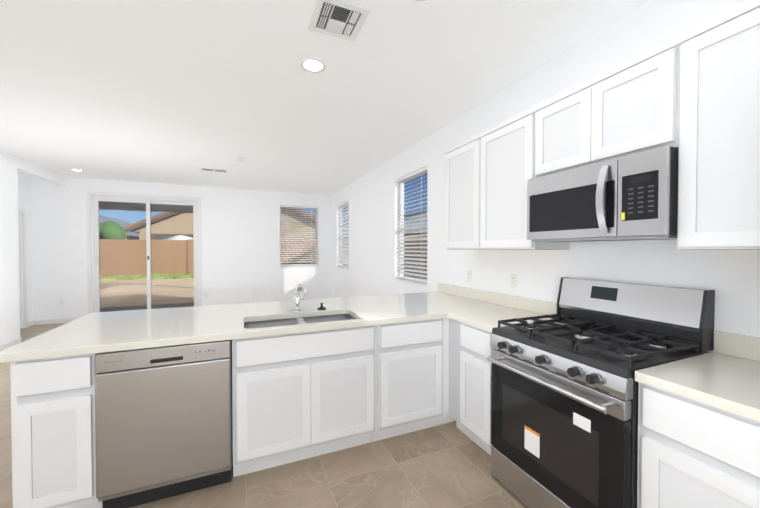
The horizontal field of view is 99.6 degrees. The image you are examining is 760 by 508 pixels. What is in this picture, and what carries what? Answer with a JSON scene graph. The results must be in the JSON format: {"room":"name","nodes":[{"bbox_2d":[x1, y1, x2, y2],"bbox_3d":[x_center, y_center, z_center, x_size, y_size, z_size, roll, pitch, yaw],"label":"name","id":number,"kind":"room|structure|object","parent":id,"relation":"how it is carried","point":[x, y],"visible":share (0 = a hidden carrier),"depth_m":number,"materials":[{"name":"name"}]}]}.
{"room":"kitchen","nodes":[
{"label":"kitchen","id":0,"kind":"room"},
{"bbox_2d":[0,150,19,344],"bbox_3d":[-3.993,0.003,0.868,0.510,2.770,8.300,0,1,-23],"label":"wall","id":1,"kind":"structure","parent":0,"point":[9,287],"depth_m":4.59,"materials":[{"name":"white paint"}]},
{"bbox_2d":[0,337,21,350],"bbox_3d":[-3.753,1.344,0.990,0.012,0.085,8.300,0,1,-23],"label":"baseboard","id":2,"kind":"structure","parent":1,"relation":"attached to","point":[4,346],"depth_m":4.58,"materials":[{"name":"white wood"}]},
{"bbox_2d":[18,171,32,327],"bbox_3d":[-6.112,-0.060,5.041,0.120,2.770,1.840,0,1,-23],"label":"wall","id":3,"kind":"structure","parent":0,"point":[24,193],"depth_m":5.79,"materials":[{"name":"white paint"}]},
{"bbox_2d":[18,212,21,328],"bbox_3d":[-6.182,0.296,5.261,0.040,2.043,0.846,0,1,-23],"label":"door","id":4,"kind":"structure","parent":3,"relation":"in","point":[20,271],"depth_m":5.64,"materials":[{"name":"white wood"}]},
{"bbox_2d":[18,208,26,327],"bbox_3d":[-6.138,0.262,5.279,0.015,2.120,0.990,0,1,-23],"label":"door frame","id":5,"kind":"structure","parent":3,"relation":"attached to","point":[22,210],"depth_m":5.69,"materials":[{"name":"white wood"}]},
{"bbox_2d":[17,157,66,185],"bbox_3d":[-5.721,-1.368,5.405,0.120,0.164,1.440,0,1,-23],"label":"header beam","id":6,"kind":"structure","parent":0,"point":[32,169],"depth_m":5.32,"materials":[{"name":"white paint"}]},
{"bbox_2d":[30,176,331,319],"bbox_3d":[-3.999,-0.089,7.021,6.000,2.770,0.150,0,1,-23],"label":"wall","id":7,"kind":"structure","parent":0,"point":[240,246],"depth_m":7.08,"materials":[{"name":"white paint"}]},
{"bbox_2d":[31,317,80,325],"bbox_3d":[-6.024,1.267,6.092,0.850,0.085,0.012,0,1,-23],"label":"baseboard","id":8,"kind":"structure","parent":7,"relation":"attached to","point":[64,320],"depth_m":6.03,"materials":[{"name":"white wood"}]},
{"bbox_2d":[59,300,63,305],"bbox_3d":[-6.039,0.925,6.082,0.072,0.116,0.008,0,1,-23],"label":"electrical outlet","id":9,"kind":"object","parent":7,"relation":"attached to","point":[61,302],"visible":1,"depth_m":6.08,"materials":[{"name":"white plastic"}]},
{"bbox_2d":[79,259,83,264],"bbox_3d":[-5.763,0.158,6.188,0.072,0.116,0.008,0,1,-23],"label":"light switch","id":10,"kind":"object","parent":7,"relation":"attached to","point":[81,261],"visible":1,"depth_m":6.19,"materials":[{"name":"white plastic"}]},
{"bbox_2d":[86,191,201,313],"bbox_3d":[-4.803,0.039,6.664,1.950,2.525,0.142,0,1,-23],"label":"sliding glass door","id":11,"kind":"structure","parent":7,"relation":"attached to","point":[93,244],"depth_m":6.60,"materials":[{"name":"white plastic"}]},
{"bbox_2d":[280,266,315,266],"bbox_3d":[-1.966,0.303,7.840,0.939,0.018,0.080,0,1,-23],"label":"window sill","id":12,"kind":"structure","parent":7,"relation":"attached to","point":[297,266],"depth_m":7.79,"materials":[{"name":"white"}]},
{"bbox_2d":[280,207,317,265],"bbox_3d":[-1.997,-0.443,7.902,0.913,1.468,0.060,0,1,-23],"label":"window","id":13,"kind":"structure","parent":7,"relation":"in","point":[284,264],"depth_m":7.90,"materials":[{"name":"white plastic"}]},
{"bbox_2d":[280,205,317,264],"bbox_3d":[-1.971,-0.451,7.842,0.903,1.445,0.057,0,1,-23],"label":"window blind","id":14,"kind":"object","parent":13,"relation":"attached to","point":[311,228],"visible":0.96,"depth_m":7.84,"materials":[{"name":"white plastic"}]},
{"bbox_2d":[0,323,527,507],"bbox_3d":[-1.994,1.413,2.523,6.150,0.100,10.040,0,1,-23],"label":"floor","id":15,"kind":"structure","parent":0,"point":[446,465],"depth_m":1.95,"materials":[{"name":"tile"}]},
{"bbox_2d":[10,354,97,507],"bbox_3d":[-1.741,0.935,1.902,0.309,0.876,0.729,0,1,-23],"label":"base cabinet","id":16,"kind":"object","parent":15,"relation":"on","point":[52,399],"depth_m":1.57,"materials":[{"name":"white wood"}]},
{"bbox_2d":[95,340,232,507],"bbox_3d":[-1.274,0.935,2.025,0.622,0.871,0.619,0,1,-23],"label":"dishwasher","id":17,"kind":"object","parent":15,"relation":"on","point":[164,422],"visible":0.98,"depth_m":1.74,"materials":[{"name":"silver metal"}]},
{"bbox_2d":[94,340,237,507],"bbox_3d":[-1.301,0.932,2.089,0.648,0.876,0.729,0,1,-23],"label":"base cabinet","id":18,"kind":"object","parent":15,"relation":"on","point":[235,408],"depth_m":1.89,"materials":[{"name":"white"}]},
{"bbox_2d":[234,325,381,475],"bbox_3d":[-0.582,0.928,2.395,0.913,0.876,0.729,0,1,-23],"label":"base cabinet","id":19,"kind":"object","parent":15,"relation":"on","point":[299,396],"depth_m":2.05,"materials":[{"name":"white wood"}]},
{"bbox_2d":[0,283,506,362],"bbox_3d":[-0.550,0.451,2.576,3.139,0.453,1.086,0,1,-23],"label":"countertop","id":20,"kind":"structure","parent":19,"relation":"on","point":[96,332],"depth_m":2.22,"materials":[{"name":"stone"}]},
{"bbox_2d":[293,284,305,311],"bbox_3d":[-0.607,0.337,2.469,0.102,0.222,0.166,0,1,-23],"label":"faucet","id":21,"kind":"object","parent":20,"relation":"on","point":[297,298],"depth_m":2.49,"materials":[{"name":"silver metal"}]},
{"bbox_2d":[382,318,445,438],"bbox_3d":[0.095,0.923,2.683,0.559,0.876,0.729,0,1,-23],"label":"base cabinet","id":22,"kind":"object","parent":15,"relation":"on","point":[413,353],"depth_m":2.37,"materials":[{"name":"white wood"}]},
{"bbox_2d":[446,318,491,455],"bbox_3d":[0.908,0.928,2.363,0.626,0.876,0.535,0,1,-23],"label":"base cabinet","id":23,"kind":"object","parent":15,"relation":"on","point":[468,369],"depth_m":2.25,"materials":[{"name":"white wood"}]},
{"bbox_2d":[448,295,556,332],"bbox_3d":[0.910,0.420,2.337,0.638,0.139,0.499,0,1,-23],"label":"countertop","id":24,"kind":"structure","parent":23,"relation":"on","point":[483,312],"depth_m":2.48,"materials":[{"name":"stone"}]},
{"bbox_2d":[487,277,714,507],"bbox_3d":[1.106,0.771,1.739,0.743,1.207,0.754,0,1,-23],"label":"gas range","id":25,"kind":"object","parent":15,"relation":"on","point":[564,406],"visible":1,"depth_m":1.58,"materials":[{"name":"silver metal"}]},
{"bbox_2d":[637,382,759,507],"bbox_3d":[1.411,0.946,1.180,0.626,0.876,0.507,0,1,-23],"label":"base cabinet","id":26,"kind":"object","parent":15,"relation":"on","point":[692,454],"depth_m":1.12,"materials":[{"name":"white wood"}]},
{"bbox_2d":[635,330,759,422],"bbox_3d":[1.408,0.438,1.172,0.636,0.139,0.508,0,1,-23],"label":"countertop","id":27,"kind":"structure","parent":26,"relation":"on","point":[724,375],"depth_m":1.23,"materials":[{"name":"stone"}]},
{"bbox_2d":[0,0,650,194],"bbox_3d":[-1.994,-1.456,2.480,6.150,0.100,10.040,0,1,-23],"label":"ceiling","id":28,"kind":"structure","parent":0,"point":[180,92],"depth_m":2.59,"materials":[{"name":"white paint"}]},
{"bbox_2d":[200,168,226,171],"bbox_3d":[-2.862,-1.447,5.535,0.415,0.009,0.160,0,1,-23],"label":"ceiling vent","id":29,"kind":"object","parent":28,"relation":"in","point":[209,169],"visible":0.98,"depth_m":5.54,"materials":[{"name":"white metal"}]},
{"bbox_2d":[236,158,244,161],"bbox_3d":[-2.115,-1.426,4.853,0.130,0.031,0.130,0,1,-23],"label":"smoke detector","id":30,"kind":"object","parent":28,"relation":"attached to","point":[240,159],"visible":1,"depth_m":4.84,"materials":[{"name":"white plastic"}]},
{"bbox_2d":[300,58,325,72],"bbox_3d":[-0.498,-1.402,2.389,0.184,0.006,0.184,0,1,-23],"label":"recessed light","id":31,"kind":"object","parent":28,"relation":"in","point":[313,65],"visible":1,"depth_m":2.38,"materials":[{"name":"white plastic"}]},
{"bbox_2d":[308,0,370,41],"bbox_3d":[-0.250,-1.394,1.911,0.302,0.012,0.302,0,1,-23],"label":"ceiling vent","id":32,"kind":"object","parent":28,"relation":"in","point":[341,19],"visible":1,"depth_m":1.90,"materials":[{"name":"white metal"}]},
{"bbox_2d":[332,0,759,351],"bbox_3d":[0.767,-0.039,3.676,0.150,2.770,10.040,0,1,-23],"label":"wall","id":33,"kind":"structure","parent":0,"point":[731,278],"depth_m":2.42,"materials":[{"name":"white paint"}]},
{"bbox_2d":[340,206,348,267],"bbox_3d":[-0.755,-0.421,7.323,0.060,1.453,0.945,0,1,-23],"label":"window","id":34,"kind":"structure","parent":33,"relation":"in","point":[340,238],"depth_m":7.71,"materials":[{"name":"white plastic"}]},
{"bbox_2d":[337,201,348,266],"bbox_3d":[-0.815,-0.430,7.298,0.058,1.430,0.935,0,1,-23],"label":"window blind","id":35,"kind":"object","parent":34,"relation":"attached to","point":[343,249],"visible":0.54,"depth_m":7.30,"materials":[{"name":"white plastic"}]},
{"bbox_2d":[394,278,427,285],"bbox_3d":[0.423,0.380,4.365,0.080,0.018,0.940,0,1,-23],"label":"window sill","id":36,"kind":"structure","parent":33,"relation":"attached to","point":[411,282],"depth_m":4.25,"materials":[{"name":"white"}]},
{"bbox_2d":[399,171,426,282],"bbox_3d":[0.496,-0.362,4.385,0.060,1.463,0.914,0,1,-23],"label":"window","id":37,"kind":"structure","parent":33,"relation":"in","point":[402,198],"depth_m":4.68,"materials":[{"name":"white plastic"}]},
{"bbox_2d":[396,166,426,282],"bbox_3d":[0.436,-0.371,4.359,0.056,1.440,0.904,0,1,-23],"label":"window blind","id":38,"kind":"object","parent":37,"relation":"attached to","point":[409,176],"visible":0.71,"depth_m":4.33,"materials":[{"name":"white plastic"}]},
{"bbox_2d":[444,136,475,249],"bbox_3d":[0.852,-0.495,2.829,0.346,0.904,0.484,0,1,-23],"label":"upper cabinet","id":39,"kind":"object","parent":33,"relation":"attached to","point":[460,160],"depth_m":2.76,"materials":[{"name":"white wood"}]},
{"bbox_2d":[467,269,471,280],"bbox_3d":[0.887,0.213,3.196,0.008,0.116,0.072,0,1,-23],"label":"electrical outlet","id":40,"kind":"object","parent":33,"relation":"attached to","point":[469,275],"visible":1,"depth_m":3.19,"materials":[{"name":"white plastic"}]},
{"bbox_2d":[510,273,516,287],"bbox_3d":[1.111,0.221,2.669,0.008,0.116,0.072,0,1,-23],"label":"electrical outlet","id":41,"kind":"object","parent":33,"relation":"attached to","point":[513,280],"visible":1,"depth_m":2.67,"materials":[{"name":"white plastic"}]},
{"bbox_2d":[476,105,569,249],"bbox_3d":[1.047,-0.488,2.371,0.346,0.904,0.512,0,1,-23],"label":"upper cabinet","id":42,"kind":"object","parent":33,"relation":"attached to","point":[503,150],"depth_m":2.29,"materials":[{"name":"white wood"}]},
{"bbox_2d":[532,34,679,178],"bbox_3d":[1.292,-0.703,1.791,0.346,0.457,0.740,0,1,-23],"label":"upper cabinet","id":43,"kind":"object","parent":33,"relation":"attached to","point":[631,107],"depth_m":1.62,"materials":[{"name":"white wood"}]},
{"bbox_2d":[527,146,677,241],"bbox_3d":[1.242,-0.271,1.776,0.453,0.393,0.735,0,1,-23],"label":"microwave","id":44,"kind":"object","parent":43,"relation":"attached to","point":[633,197],"visible":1,"depth_m":1.58,"materials":[{"name":"silver metal"}]},
{"bbox_2d":[677,0,759,249],"bbox_3d":[1.533,-0.471,1.229,0.346,0.904,0.486,0,1,-23],"label":"upper cabinet","id":45,"kind":"object","parent":33,"relation":"attached to","point":[692,95],"depth_m":1.26,"materials":[{"name":"white wood"}]},
{"label":"outside","id":46,"kind":"structure","parent":0,"visible":0},
{"bbox_2d":[100,278,193,307],"bbox_3d":[-2.918,1.489,12.163,80.000,0.200,65.000,0,1,-23],"label":"ground","id":47,"kind":"structure","parent":46,"point":[128,297],"depth_m":11.64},
{"bbox_2d":[99,221,125,238],"bbox_3d":[-19.051,-0.487,21.573,3.066,3.469,2.674,0,1,-23],"label":"tree","id":48,"kind":"object","parent":47,"relation":"on","point":[115,235],"depth_m":21.07,"materials":[{"name":"green plant"}]},
{"bbox_2d":[99,215,138,239],"bbox_3d":[-33.544,-1.494,34.405,14.300,5.100,10.800,0,1,-23],"label":"mountain","id":49,"kind":"structure","parent":47,"relation":"on","point":[124,223],"depth_m":34.02,"materials":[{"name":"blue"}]},
{"bbox_2d":[99,201,192,212],"bbox_3d":[-5.852,-0.246,8.818,5.200,3.370,4.609,0,1,-23],"label":"roof","id":50,"kind":"structure","parent":47,"relation":"on","point":[160,208],"depth_m":10.27,"materials":[{"name":"grey"}]},
{"bbox_2d":[100,272,193,280],"bbox_3d":[-12.913,1.307,17.623,18.600,0.462,2.867,0,1,-23],"label":"weeds","id":51,"kind":"object","parent":47,"relation":"on","point":[144,276],"depth_m":17.08,"materials":[{"name":"green plant"}]},
{"bbox_2d":[100,303,193,311],"bbox_3d":[-5.304,1.392,7.554,4.800,0.129,1.809,0,1,-23],"label":"patio slab","id":52,"kind":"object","parent":47,"relation":"on","point":[108,309],"depth_m":7.93,"materials":[{"name":"grey concrete"}]},
{"bbox_2d":[162,235,192,239],"bbox_3d":[-14.629,-0.097,23.567,2.700,2.630,2.700,0,1,-23],"label":"umbrella","id":53,"kind":"object","parent":47,"relation":"on","point":[179,237],"depth_m":22.83,"materials":[{"name":"white"}]},
{"bbox_2d":[99,239,315,276],"bbox_3d":[-9.370,0.168,20.918,55.440,2.180,0.320,0,1,-23],"label":"fence","id":54,"kind":"object","parent":47,"relation":"on","point":[168,263],"depth_m":19.08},
{"bbox_2d":[123,207,345,239],"bbox_3d":[-13.057,-2.477,31.581,17.386,7.150,9.820,0,1,-23],"label":"neighbor house","id":55,"kind":"structure","parent":47,"relation":"on","point":[158,232],"depth_m":25.63,"materials":[{"name":"beige paint"}]},
{"bbox_2d":[343,240,426,278],"bbox_3d":[2.955,0.577,5.248,0.200,1.830,37.700,0,1,-23],"label":"fence","id":56,"kind":"object","parent":47,"relation":"on","point":[412,257],"depth_m":9.52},
{"bbox_2d":[345,209,426,238],"bbox_3d":[3.500,-1.620,32.785,13.200,5.400,11.000,0,1,-23],"label":"neighbor house","id":57,"kind":"structure","parent":47,"relation":"on","point":[413,218],"depth_m":26.86,"materials":[{"name":"beige paint"}]}
]}

